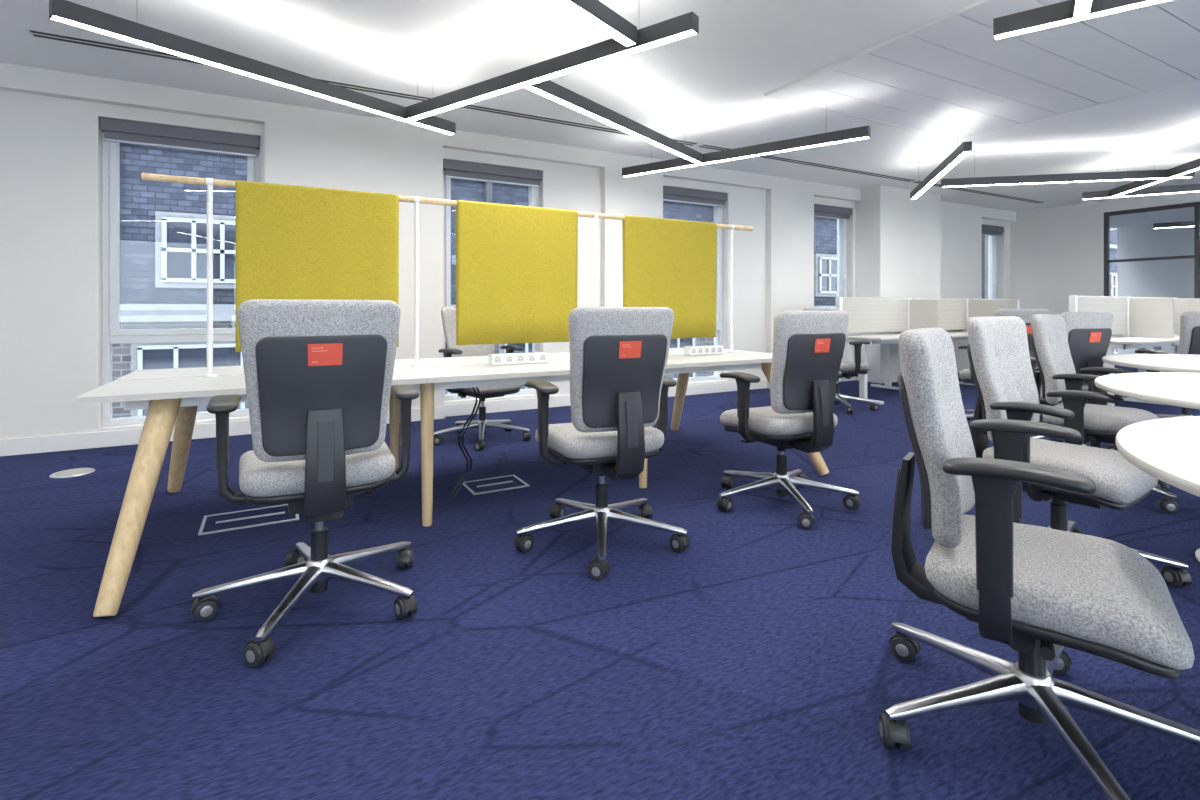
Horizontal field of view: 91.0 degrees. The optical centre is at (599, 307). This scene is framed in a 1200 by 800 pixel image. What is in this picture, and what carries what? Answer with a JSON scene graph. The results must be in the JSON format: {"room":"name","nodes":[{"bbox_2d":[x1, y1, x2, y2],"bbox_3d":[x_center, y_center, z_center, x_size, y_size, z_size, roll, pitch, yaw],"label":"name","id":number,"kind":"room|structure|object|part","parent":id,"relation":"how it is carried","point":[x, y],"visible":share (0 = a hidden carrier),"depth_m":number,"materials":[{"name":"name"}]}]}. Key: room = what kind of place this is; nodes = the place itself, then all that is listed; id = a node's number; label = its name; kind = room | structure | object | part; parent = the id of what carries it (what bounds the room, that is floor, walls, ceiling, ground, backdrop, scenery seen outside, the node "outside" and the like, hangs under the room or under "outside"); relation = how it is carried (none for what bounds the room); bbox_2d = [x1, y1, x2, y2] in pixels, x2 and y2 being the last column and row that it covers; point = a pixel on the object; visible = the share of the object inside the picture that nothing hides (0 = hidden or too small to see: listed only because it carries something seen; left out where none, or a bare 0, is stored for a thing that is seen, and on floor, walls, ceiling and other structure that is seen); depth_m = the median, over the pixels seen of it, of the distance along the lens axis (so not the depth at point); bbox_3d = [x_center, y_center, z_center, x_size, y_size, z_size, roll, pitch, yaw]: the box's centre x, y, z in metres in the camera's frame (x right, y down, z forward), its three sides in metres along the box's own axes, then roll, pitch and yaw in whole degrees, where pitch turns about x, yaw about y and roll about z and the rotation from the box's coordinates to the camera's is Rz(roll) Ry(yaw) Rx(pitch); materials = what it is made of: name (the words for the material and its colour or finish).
{"room":"open-plan office","nodes":[
{"label":"open-plan office","id":0,"kind":"room"},
{"bbox_2d":[0,62,1015,438],"bbox_3d":[0.676,-0.335,6.892,15.850,2.790,0.690,0,0,-29],"label":"wall","id":1,"kind":"structure","parent":0,"point":[899,246],"depth_m":5.48,"materials":[{"name":"paint"}]},
{"bbox_2d":[100,117,258,156],"bbox_3d":[-3.367,-1.370,4.780,1.050,0.170,0.075,0,0,-29],"label":"roller blind","id":2,"kind":"object","parent":1,"relation":"attached to","point":[115,130],"visible":1,"depth_m":4.74,"materials":[{"name":"grey fabric"}]},
{"bbox_2d":[102,132,260,426],"bbox_3d":[-3.410,-0.270,4.859,1.070,2.380,0.095,0,0,-29],"label":"frame","id":3,"kind":"object","parent":1,"relation":"attached to","point":[112,333],"visible":0.42,"depth_m":4.60,"materials":[{"name":"white"}]},
{"bbox_2d":[0,364,969,455],"bbox_3d":[0.682,1.000,6.726,15.700,0.120,0.425,0,0,-29],"label":"baseboard","id":4,"kind":"structure","parent":1,"relation":"attached to","point":[52,443],"depth_m":4.90,"materials":[{"name":"white"}]},
{"bbox_2d":[443,170,538,400],"bbox_3d":[-1.130,-0.270,6.119,1.060,2.380,0.095,0,0,-29],"label":"frame","id":5,"kind":"object","parent":1,"relation":"attached to","point":[533,191],"visible":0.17,"depth_m":5.86,"materials":[{"name":"white"}]},
{"bbox_2d":[443,159,541,186],"bbox_3d":[-1.087,-1.370,6.040,1.040,0.170,0.075,0,0,-29],"label":"roller blind","id":6,"kind":"object","parent":1,"relation":"attached to","point":[453,168],"visible":0.91,"depth_m":6.00,"materials":[{"name":"grey fabric"}]},
{"bbox_2d":[663,186,726,206],"bbox_3d":[1.149,-1.370,7.276,1.030,0.170,0.075,0,0,-29],"label":"roller blind","id":7,"kind":"object","parent":1,"relation":"attached to","point":[674,194],"visible":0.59,"depth_m":7.25,"materials":[{"name":"grey fabric"}]},
{"bbox_2d":[672,206,722,381],"bbox_3d":[1.106,-0.270,7.355,1.050,2.380,0.095,0,0,-29],"label":"frame","id":8,"kind":"object","parent":1,"relation":"attached to","point":[718,211],"visible":0.23,"depth_m":7.54,"materials":[{"name":"white"}]},
{"bbox_2d":[814,204,851,219],"bbox_3d":[3.303,-1.370,8.466,0.850,0.170,0.075,0,0,-29],"label":"roller blind","id":9,"kind":"object","parent":1,"relation":"attached to","point":[823,211],"visible":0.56,"depth_m":8.45,"materials":[{"name":"grey fabric"}]},
{"bbox_2d":[839,219,846,359],"bbox_3d":[3.259,-0.270,8.544,0.870,2.380,0.095,0,0,-29],"label":"frame","id":10,"kind":"object","parent":1,"relation":"attached to","point":[842,223],"visible":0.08,"depth_m":8.70,"materials":[{"name":"white"}]},
{"bbox_2d":[982,225,1003,236],"bbox_3d":[6.913,-1.370,10.461,0.760,0.170,0.075,0,0,-29],"label":"roller blind","id":11,"kind":"object","parent":1,"relation":"attached to","point":[986,229],"visible":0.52,"depth_m":10.46,"materials":[{"name":"grey fabric"}]},
{"bbox_2d":[992,236,997,298],"bbox_3d":[6.870,-0.270,10.539,0.780,2.380,0.095,0,0,-29],"label":"frame","id":12,"kind":"object","parent":1,"relation":"attached to","point":[994,238],"visible":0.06,"depth_m":10.66,"materials":[{"name":"white"}]},
{"bbox_2d":[0,365,1199,799],"bbox_3d":[4.804,1.160,3.711,20.400,0.200,10.250,0,0,-29],"label":"floor","id":13,"kind":"structure","parent":0,"point":[754,659],"depth_m":1.85,"materials":[{"name":"blue carpet"}]},
{"bbox_2d":[49,468,94,477],"bbox_3d":[-3.383,1.056,3.786,0.220,0.008,0.220,0,0,-29],"label":"grommet","id":14,"kind":"object","parent":13,"relation":"on","point":[78,471],"visible":1,"depth_m":3.77,"materials":[{"name":"silver metal"}]},
{"bbox_2d":[198,504,298,535],"bbox_3d":[-1.756,1.056,2.971,0.420,0.008,0.280,0,0,-29],"label":"box","id":15,"kind":"object","parent":13,"relation":"on","point":[215,523],"visible":0.8,"depth_m":2.95,"materials":[{"name":"silver metal"}]},
{"bbox_2d":[190,299,418,666],"bbox_3d":[-1.034,0.516,2.136,0.754,1.087,0.752,0,0,-29],"label":"office chair","id":16,"kind":"object","parent":13,"relation":"on","point":[318,374],"visible":1,"depth_m":1.90,"materials":[{"name":"grey fabric"}]},
{"bbox_3d":[-1.023,0.578,2.148,0.509,0.125,0.476,0,0,-29],"label":"seat","id":17,"kind":"part","parent":16,"relation":"part of","materials":[{"name":"grey fabric"}]},
{"bbox_3d":[-0.911,0.235,1.944,0.485,0.524,0.157,0,0,-29],"label":"backrest","id":18,"kind":"part","parent":16,"relation":"part of","materials":[{"name":"grey fabric"}]},
{"bbox_2d":[75,173,828,616],"bbox_3d":[-0.515,0.221,3.580,3.839,1.694,1.655,0,0,-29],"label":"desk","id":19,"kind":"object","parent":13,"relation":"on","point":[517,265],"visible":0.85,"depth_m":3.24,"materials":[{"name":"white laminate"}]},
{"bbox_3d":[-1.723,0.700,2.221,0.102,0.736,0.469,0,0,-13],"label":"splayed leg","id":20,"kind":"part","parent":19,"relation":"part of","materials":[{"name":"brown wood"}]},
{"bbox_3d":[-2.321,0.700,3.277,0.456,0.735,0.102,0,0,40],"label":"splayed leg","id":21,"kind":"part","parent":19,"relation":"part of","materials":[{"name":"brown wood"}]},
{"bbox_3d":[-1.279,0.708,3.669,0.068,0.702,0.068,0,0,-29],"label":"straight leg","id":22,"kind":"part","parent":19,"relation":"part of","materials":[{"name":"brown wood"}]},
{"bbox_3d":[-0.844,0.708,2.881,0.068,0.702,0.068,0,0,-29],"label":"straight leg","id":23,"kind":"part","parent":19,"relation":"part of","materials":[{"name":"brown wood"}]},
{"bbox_3d":[-0.471,-0.605,3.613,3.730,0.032,0.033,0,0,-29],"label":"screen rail","id":24,"kind":"part","parent":19,"relation":"part of","materials":[{"name":"brown wood"}]},
{"bbox_3d":[0.255,0.708,3.488,0.068,0.702,0.068,0,0,-29],"label":"straight leg","id":25,"kind":"part","parent":19,"relation":"part of","materials":[{"name":"brown wood"}]},
{"bbox_3d":[0.672,0.700,4.936,0.102,0.735,0.457,0,0,-11],"label":"splayed leg","id":26,"kind":"part","parent":19,"relation":"part of","materials":[{"name":"brown wood"}]},
{"bbox_3d":[1.262,0.700,3.870,0.471,0.736,0.102,0,0,44],"label":"splayed leg","id":27,"kind":"part","parent":19,"relation":"part of","materials":[{"name":"brown wood"}]},
{"bbox_2d":[433,307,530,450],"bbox_3d":[-0.974,0.524,4.779,0.787,1.072,0.753,0,0,-44],"label":"office chair","id":28,"kind":"object","parent":13,"relation":"on","point":[448,314],"visible":0.59,"depth_m":4.71,"materials":[{"name":"grey fabric"}]},
{"bbox_3d":[-1.092,0.250,4.905,0.485,0.524,0.157,0,0,-44],"label":"backrest","id":29,"kind":"part","parent":28,"relation":"part of","materials":[{"name":"grey fabric"}]},
{"bbox_3d":[-0.930,0.593,4.737,0.509,0.125,0.476,0,0,-44],"label":"seat","id":30,"kind":"part","parent":28,"relation":"part of","materials":[{"name":"grey fabric"}]},
{"bbox_2d":[462,475,529,494],"bbox_3d":[-0.629,1.056,3.537,0.340,0.008,0.260,0,0,-29],"label":"box","id":31,"kind":"object","parent":13,"relation":"on","point":[482,486],"visible":0.89,"depth_m":3.53,"materials":[{"name":"silver metal"}]},
{"bbox_2d":[514,307,688,579],"bbox_3d":[-0.019,0.528,2.684,0.745,1.064,0.758,0,0,-24],"label":"office chair","id":32,"kind":"object","parent":13,"relation":"on","point":[619,387],"visible":1,"depth_m":2.45,"materials":[{"name":"grey fabric"}]},
{"bbox_3d":[-0.002,0.601,2.707,0.509,0.125,0.476,0,0,-24],"label":"seat","id":33,"kind":"part","parent":32,"relation":"part of","materials":[{"name":"grey fabric"}]},
{"bbox_3d":[0.093,0.258,2.493,0.485,0.524,0.157,0,0,-24],"label":"backrest","id":34,"kind":"part","parent":32,"relation":"part of","materials":[{"name":"grey fabric"}]},
{"bbox_2d":[717,310,860,528],"bbox_3d":[0.959,0.536,3.204,0.742,1.047,0.759,0,0,-26],"label":"office chair","id":35,"kind":"object","parent":13,"relation":"on","point":[808,346],"visible":1,"depth_m":2.97,"materials":[{"name":"grey fabric"}]},
{"bbox_3d":[0.976,0.618,3.230,0.509,0.125,0.476,0,0,-26],"label":"seat","id":36,"kind":"part","parent":35,"relation":"part of","materials":[{"name":"grey fabric"}]},
{"bbox_3d":[1.078,0.275,3.020,0.485,0.524,0.157,0,0,-26],"label":"backrest","id":37,"kind":"part","parent":35,"relation":"part of","materials":[{"name":"grey fabric"}]},
{"bbox_2d":[803,309,877,414],"bbox_3d":[2.474,0.534,6.251,0.757,1.052,0.746,0,0,-29],"label":"office chair","id":38,"kind":"object","parent":13,"relation":"on","point":[849,368],"visible":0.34,"depth_m":6.02,"materials":[{"name":"grey fabric"}]},
{"bbox_3d":[2.314,0.270,6.134,0.157,0.524,0.485,0,0,-29],"label":"backrest","id":39,"kind":"part","parent":38,"relation":"part of","materials":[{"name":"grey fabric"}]},
{"bbox_3d":[2.518,0.613,6.247,0.476,0.125,0.509,0,0,-29],"label":"seat","id":40,"kind":"part","parent":38,"relation":"part of","materials":[{"name":"grey fabric"}]},
{"bbox_2d":[835,297,1019,403],"bbox_3d":[4.510,0.465,7.862,3.956,1.190,1.100,0,0,-29],"label":"desk","id":41,"kind":"object","parent":13,"relation":"on","point":[875,320],"visible":0.66,"depth_m":7.38,"materials":[{"name":"grey laminate"}]},
{"bbox_3d":[4.510,0.708,7.862,3.840,0.704,1.040,0,0,-29],"label":"leg frame","id":42,"kind":"part","parent":41,"relation":"part of","materials":[{"name":"white"}]},
{"bbox_2d":[958,309,1049,421],"bbox_3d":[3.554,0.534,5.259,0.754,1.052,0.752,0,0,-5],"label":"office chair","id":43,"kind":"object","parent":13,"relation":"on","point":[966,375],"visible":0.16,"depth_m":4.97,"materials":[{"name":"grey fabric"}]},
{"bbox_3d":[3.569,0.613,5.266,0.509,0.125,0.476,0,0,-5],"label":"seat","id":44,"kind":"part","parent":43,"relation":"part of","materials":[{"name":"grey fabric"}]},
{"bbox_3d":[3.589,0.270,5.033,0.485,0.524,0.157,0,0,-5],"label":"backrest","id":45,"kind":"part","parent":43,"relation":"part of","materials":[{"name":"grey fabric"}]},
{"bbox_2d":[879,327,1199,799],"bbox_3d":[1.102,0.559,1.471,0.752,1.002,0.750,0,0,37],"label":"office chair","id":46,"kind":"object","parent":13,"relation":"on","point":[1038,592],"visible":1,"depth_m":1.39,"materials":[{"name":"grey fabric"}]},
{"bbox_3d":[0.908,0.320,1.593,0.157,0.524,0.485,0,0,37],"label":"backrest","id":47,"kind":"part","parent":46,"relation":"part of","materials":[{"name":"grey fabric"}]},
{"bbox_3d":[1.094,0.663,1.452,0.476,0.125,0.509,0,0,37],"label":"seat","id":48,"kind":"part","parent":46,"relation":"part of","materials":[{"name":"grey fabric"}]},
{"bbox_2d":[1030,312,1117,450],"bbox_3d":[3.332,0.544,4.364,0.730,1.032,0.760,0,0,-15],"label":"office chair","id":49,"kind":"object","parent":13,"relation":"on","point":[1089,334],"visible":0.37,"depth_m":4.11,"materials":[{"name":"grey fabric"}]},
{"bbox_3d":[3.358,0.633,4.397,0.509,0.125,0.476,0,0,-15],"label":"seat","id":50,"kind":"part","parent":49,"relation":"part of","materials":[{"name":"grey fabric"}]},
{"bbox_3d":[3.419,0.290,4.171,0.485,0.524,0.157,0,0,-15],"label":"backrest","id":51,"kind":"part","parent":49,"relation":"part of","materials":[{"name":"grey fabric"}]},
{"bbox_2d":[966,316,1191,586],"bbox_3d":[1.871,0.549,2.430,0.758,1.022,0.750,0,0,-35],"label":"office chair","id":52,"kind":"object","parent":13,"relation":"on","point":[997,348],"visible":0.72,"depth_m":2.41,"materials":[{"name":"grey fabric"}]},
{"bbox_3d":[1.751,0.300,2.575,0.485,0.524,0.157,0,0,-35],"label":"backrest","id":53,"kind":"part","parent":52,"relation":"part of","materials":[{"name":"grey fabric"}]},
{"bbox_3d":[1.885,0.643,2.384,0.509,0.125,0.476,0,0,-35],"label":"seat","id":54,"kind":"part","parent":52,"relation":"part of","materials":[{"name":"grey fabric"}]},
{"bbox_2d":[1030,314,1179,513],"bbox_3d":[2.841,0.549,3.406,0.747,1.022,0.758,0,0,-39],"label":"office chair","id":55,"kind":"object","parent":13,"relation":"on","point":[1049,340],"visible":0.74,"depth_m":3.41,"materials":[{"name":"grey fabric"}]},
{"bbox_3d":[2.736,0.300,3.574,0.485,0.524,0.157,0,0,-39],"label":"backrest","id":56,"kind":"part","parent":55,"relation":"part of","materials":[{"name":"grey fabric"}]},
{"bbox_3d":[2.883,0.643,3.393,0.509,0.125,0.476,0,0,-39],"label":"seat","id":57,"kind":"part","parent":55,"relation":"part of","materials":[{"name":"grey fabric"}]},
{"bbox_2d":[1069,295,1199,405],"bbox_3d":[6.580,0.465,7.063,3.806,1.190,1.100,0,0,-29],"label":"desk","id":58,"kind":"object","parent":13,"relation":"on","point":[1141,323],"visible":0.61,"depth_m":6.56,"materials":[{"name":"grey laminate"}]},
{"bbox_3d":[6.580,0.708,7.063,3.690,0.704,1.040,0,0,-29],"label":"leg frame","id":59,"kind":"part","parent":58,"relation":"part of","materials":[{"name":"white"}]},
{"bbox_2d":[1094,372,1199,561],"bbox_3d":[2.741,0.695,2.337,1.200,0.730,1.520,0,0,40],"label":"table","id":60,"kind":"object","parent":13,"relation":"on","point":[1179,389],"visible":1,"depth_m":2.48,"materials":[{"name":"grey laminate"}]},
{"bbox_2d":[1102,354,1199,372],"bbox_3d":[3.815,0.695,3.559,1.200,0.730,1.520,0,0,40],"label":"table","id":61,"kind":"object","parent":13,"relation":"on","point":[1190,363],"visible":0.78,"depth_m":3.64,"materials":[{"name":"grey laminate"}]},
{"bbox_2d":[1104,202,1199,372],"bbox_3d":[9.245,-0.240,7.564,0.070,2.600,4.500,0,0,-29],"label":"frame","id":62,"kind":"object","parent":13,"relation":"on","point":[1196,205],"depth_m":8.94,"materials":[{"name":"grey metal"}]},
{"bbox_2d":[1115,416,1199,496],"bbox_3d":[1.771,0.695,1.116,1.200,0.730,1.520,0,0,40],"label":"table","id":63,"kind":"object","parent":13,"relation":"on","point":[1167,450],"visible":1,"depth_m":1.39,"materials":[{"name":"grey laminate"}]},
{"bbox_2d":[1135,311,1199,418],"bbox_3d":[4.940,0.544,5.008,0.754,1.032,0.752,0,0,1],"label":"office chair","id":64,"kind":"object","parent":13,"relation":"on","point":[1189,337],"visible":0.27,"depth_m":4.77,"materials":[{"name":"grey fabric"}]},
{"bbox_3d":[4.951,0.290,4.780,0.485,0.524,0.157,0,0,1],"label":"backrest","id":65,"kind":"part","parent":64,"relation":"part of","materials":[{"name":"grey fabric"}]},
{"bbox_2d":[0,0,1199,229],"bbox_3d":[4.804,-1.830,3.711,20.400,0.200,10.250,0,0,-29],"label":"ceiling","id":66,"kind":"structure","parent":0,"point":[721,76],"depth_m":4.33,"materials":[{"name":"white paint"}]},
{"bbox_2d":[24,28,433,100],"bbox_3d":[-2.421,-1.725,4.329,2.650,0.008,0.120,0,0,-29],"label":"slot vent","id":67,"kind":"object","parent":66,"relation":"in","point":[32,32],"depth_m":3.97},
{"bbox_2d":[49,0,455,134],"bbox_3d":[-1.833,-1.534,3.637,0.066,0.389,2.310,0,0,37],"label":"linear pendant light","id":68,"kind":"object","parent":66,"relation":"hanging from","point":[63,11],"visible":0.95,"depth_m":3.27,"materials":[{"name":"grey metal"}]},
{"bbox_2d":[400,11,698,122],"bbox_3d":[-0.473,-1.534,3.555,2.331,0.389,0.067,0,0,37],"label":"linear pendant light","id":69,"kind":"object","parent":66,"relation":"hanging from","point":[686,25],"visible":0.89,"depth_m":3.35,"materials":[{"name":"grey metal"}]},
{"bbox_2d":[461,104,698,145],"bbox_3d":[-0.101,-1.725,5.611,2.550,0.008,0.120,0,0,-29],"label":"slot vent","id":70,"kind":"object","parent":66,"relation":"in","point":[471,106],"depth_m":5.41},
{"bbox_2d":[552,0,636,46],"bbox_3d":[-0.538,-1.534,2.079,0.067,0.389,2.336,0,0,37],"label":"linear pendant light","id":71,"kind":"object","parent":66,"relation":"hanging from","point":[595,13],"visible":1,"depth_m":2.79,"materials":[{"name":"grey metal"}]},
{"bbox_2d":[524,41,703,164],"bbox_3d":[0.252,-1.534,4.538,0.067,0.389,2.380,0,0,36],"label":"linear pendant light","id":72,"kind":"object","parent":66,"relation":"hanging from","point":[548,89],"visible":0.81,"depth_m":4.26,"materials":[{"name":"grey metal"}]},
{"bbox_2d":[526,86,700,163],"bbox_3d":[0.252,-1.346,4.538,0.054,0.008,2.368,0,0,36],"label":"diffuser","id":73,"kind":"object","parent":72,"relation":"attached to","point":[548,93],"depth_m":4.26,"materials":[{"name":"white plastic"}]},
{"bbox_2d":[622,98,869,176],"bbox_3d":[1.179,-1.534,5.330,2.336,0.389,0.067,0,0,37],"label":"linear pendant light","id":74,"kind":"object","parent":66,"relation":"hanging from","point":[858,133],"visible":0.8,"depth_m":5.13,"materials":[{"name":"grey metal"}]},
{"bbox_2d":[624,137,868,176],"bbox_3d":[1.179,-1.346,5.330,2.324,0.008,0.054,0,0,37],"label":"diffuser","id":75,"kind":"object","parent":74,"relation":"attached to","point":[834,140],"depth_m":5.21,"materials":[{"name":"white plastic"}]},
{"bbox_2d":[696,143,915,181],"bbox_3d":[2.656,-1.725,7.134,3.650,0.008,0.120,0,0,-29],"label":"slot vent","id":76,"kind":"object","parent":66,"relation":"in","point":[708,146],"depth_m":7.12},
{"bbox_2d":[910,119,971,198],"bbox_3d":[3.506,-1.534,6.165,0.066,0.389,2.335,0,0,18],"label":"linear pendant light","id":77,"kind":"object","parent":66,"relation":"hanging from","point":[965,148],"visible":0.99,"depth_m":5.76,"materials":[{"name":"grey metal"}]},
{"bbox_2d":[912,152,969,198],"bbox_3d":[3.506,-1.346,6.165,0.054,0.008,2.322,0,0,18],"label":"diffuser","id":78,"kind":"object","parent":77,"relation":"attached to","point":[959,156],"depth_m":5.91,"materials":[{"name":"white plastic"}]},
{"bbox_2d":[912,180,1043,202],"bbox_3d":[5.763,-1.725,8.851,3.350,0.008,0.120,0,0,-29],"label":"slot vent","id":79,"kind":"object","parent":66,"relation":"in","point":[936,184],"depth_m":8.87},
{"bbox_2d":[765,0,1199,140],"bbox_3d":[3.212,-1.719,4.060,2.610,0.022,3.060,0,0,-29],"label":"ceiling panels","id":80,"kind":"object","parent":66,"relation":"attached to","point":[934,74],"visible":1,"depth_m":4.29,"materials":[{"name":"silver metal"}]},
{"bbox_2d":[941,141,1193,187],"bbox_3d":[4.931,-1.534,6.295,2.332,0.389,0.067,0,0,12],"label":"linear pendant light","id":81,"kind":"object","parent":66,"relation":"hanging from","point":[1144,174],"visible":0.94,"depth_m":6.27,"materials":[{"name":"grey metal"}]},
{"bbox_2d":[945,177,1189,186],"bbox_3d":[4.931,-1.346,6.295,2.320,0.008,0.054,0,0,12],"label":"diffuser","id":82,"kind":"object","parent":81,"relation":"attached to","point":[1071,179],"depth_m":6.31,"materials":[{"name":"white plastic"}]},
{"bbox_2d":[1072,0,1092,17],"bbox_3d":[1.527,-1.534,1.775,0.067,0.389,2.304,0,0,36],"label":"linear pendant light","id":83,"kind":"object","parent":66,"relation":"hanging from","point":[1079,7],"visible":1,"depth_m":2.64,"materials":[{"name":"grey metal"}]},
{"bbox_2d":[993,0,1173,40],"bbox_3d":[2.893,-1.534,2.239,2.331,0.389,0.067,0,0,37],"label":"linear pendant light","id":84,"kind":"object","parent":66,"relation":"hanging from","point":[1057,14],"visible":0.85,"depth_m":2.77,"materials":[{"name":"grey metal"}]},
{"bbox_2d":[1082,165,1199,199],"bbox_3d":[6.997,-1.534,6.722,2.358,0.389,0.066,0,0,29],"label":"linear pendant light","id":85,"kind":"object","parent":66,"relation":"hanging from","point":[1188,188],"visible":0.87,"depth_m":6.97,"materials":[{"name":"grey metal"}]},
{"bbox_2d":[1083,191,1199,199],"bbox_3d":[6.997,-1.346,6.722,2.346,0.008,0.054,0,0,29],"label":"diffuser","id":86,"kind":"object","parent":85,"relation":"attached to","point":[1140,193],"depth_m":7.03,"materials":[{"name":"white plastic"}]},
{"bbox_2d":[1109,158,1199,196],"bbox_3d":[5.860,-1.534,6.008,0.066,0.389,2.348,0,0,16],"label":"linear pendant light","id":87,"kind":"object","parent":66,"relation":"hanging from","point":[1192,166],"visible":0.95,"depth_m":6.31,"materials":[{"name":"grey metal"}]},
{"bbox_2d":[1153,221,1193,228],"bbox_3d":[10.269,-1.534,9.330,2.236,0.389,0.068,0,0,34],"label":"linear pendant light","id":88,"kind":"object","parent":66,"relation":"hanging from","point":[1186,223],"visible":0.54,"depth_m":9.80,"materials":[{"name":"grey metal"}]},
{"bbox_2d":[1010,192,1199,366],"bbox_3d":[11.782,-0.335,7.521,4.500,2.790,9.770,0,0,-29],"label":"wall","id":89,"kind":"structure","parent":0,"point":[1057,253],"depth_m":10.34,"materials":[{"name":"paint"}]},
{"label":"outside","id":90,"kind":"structure","parent":0,"visible":0},
{"bbox_3d":[4.448,6.160,12.626,48.000,0.200,5.200,0,0,-29],"label":"ground","id":91,"kind":"structure","parent":90,"visible":0},
{"bbox_2d":[112,142,1116,417],"bbox_3d":[3.191,-0.940,14.902,48.000,14.000,0.600,0,0,-29],"label":"windows","id":92,"kind":"structure","parent":91,"relation":"on","point":[163,225],"depth_m":9.42,"materials":[{"name":"brick"}]}
]}

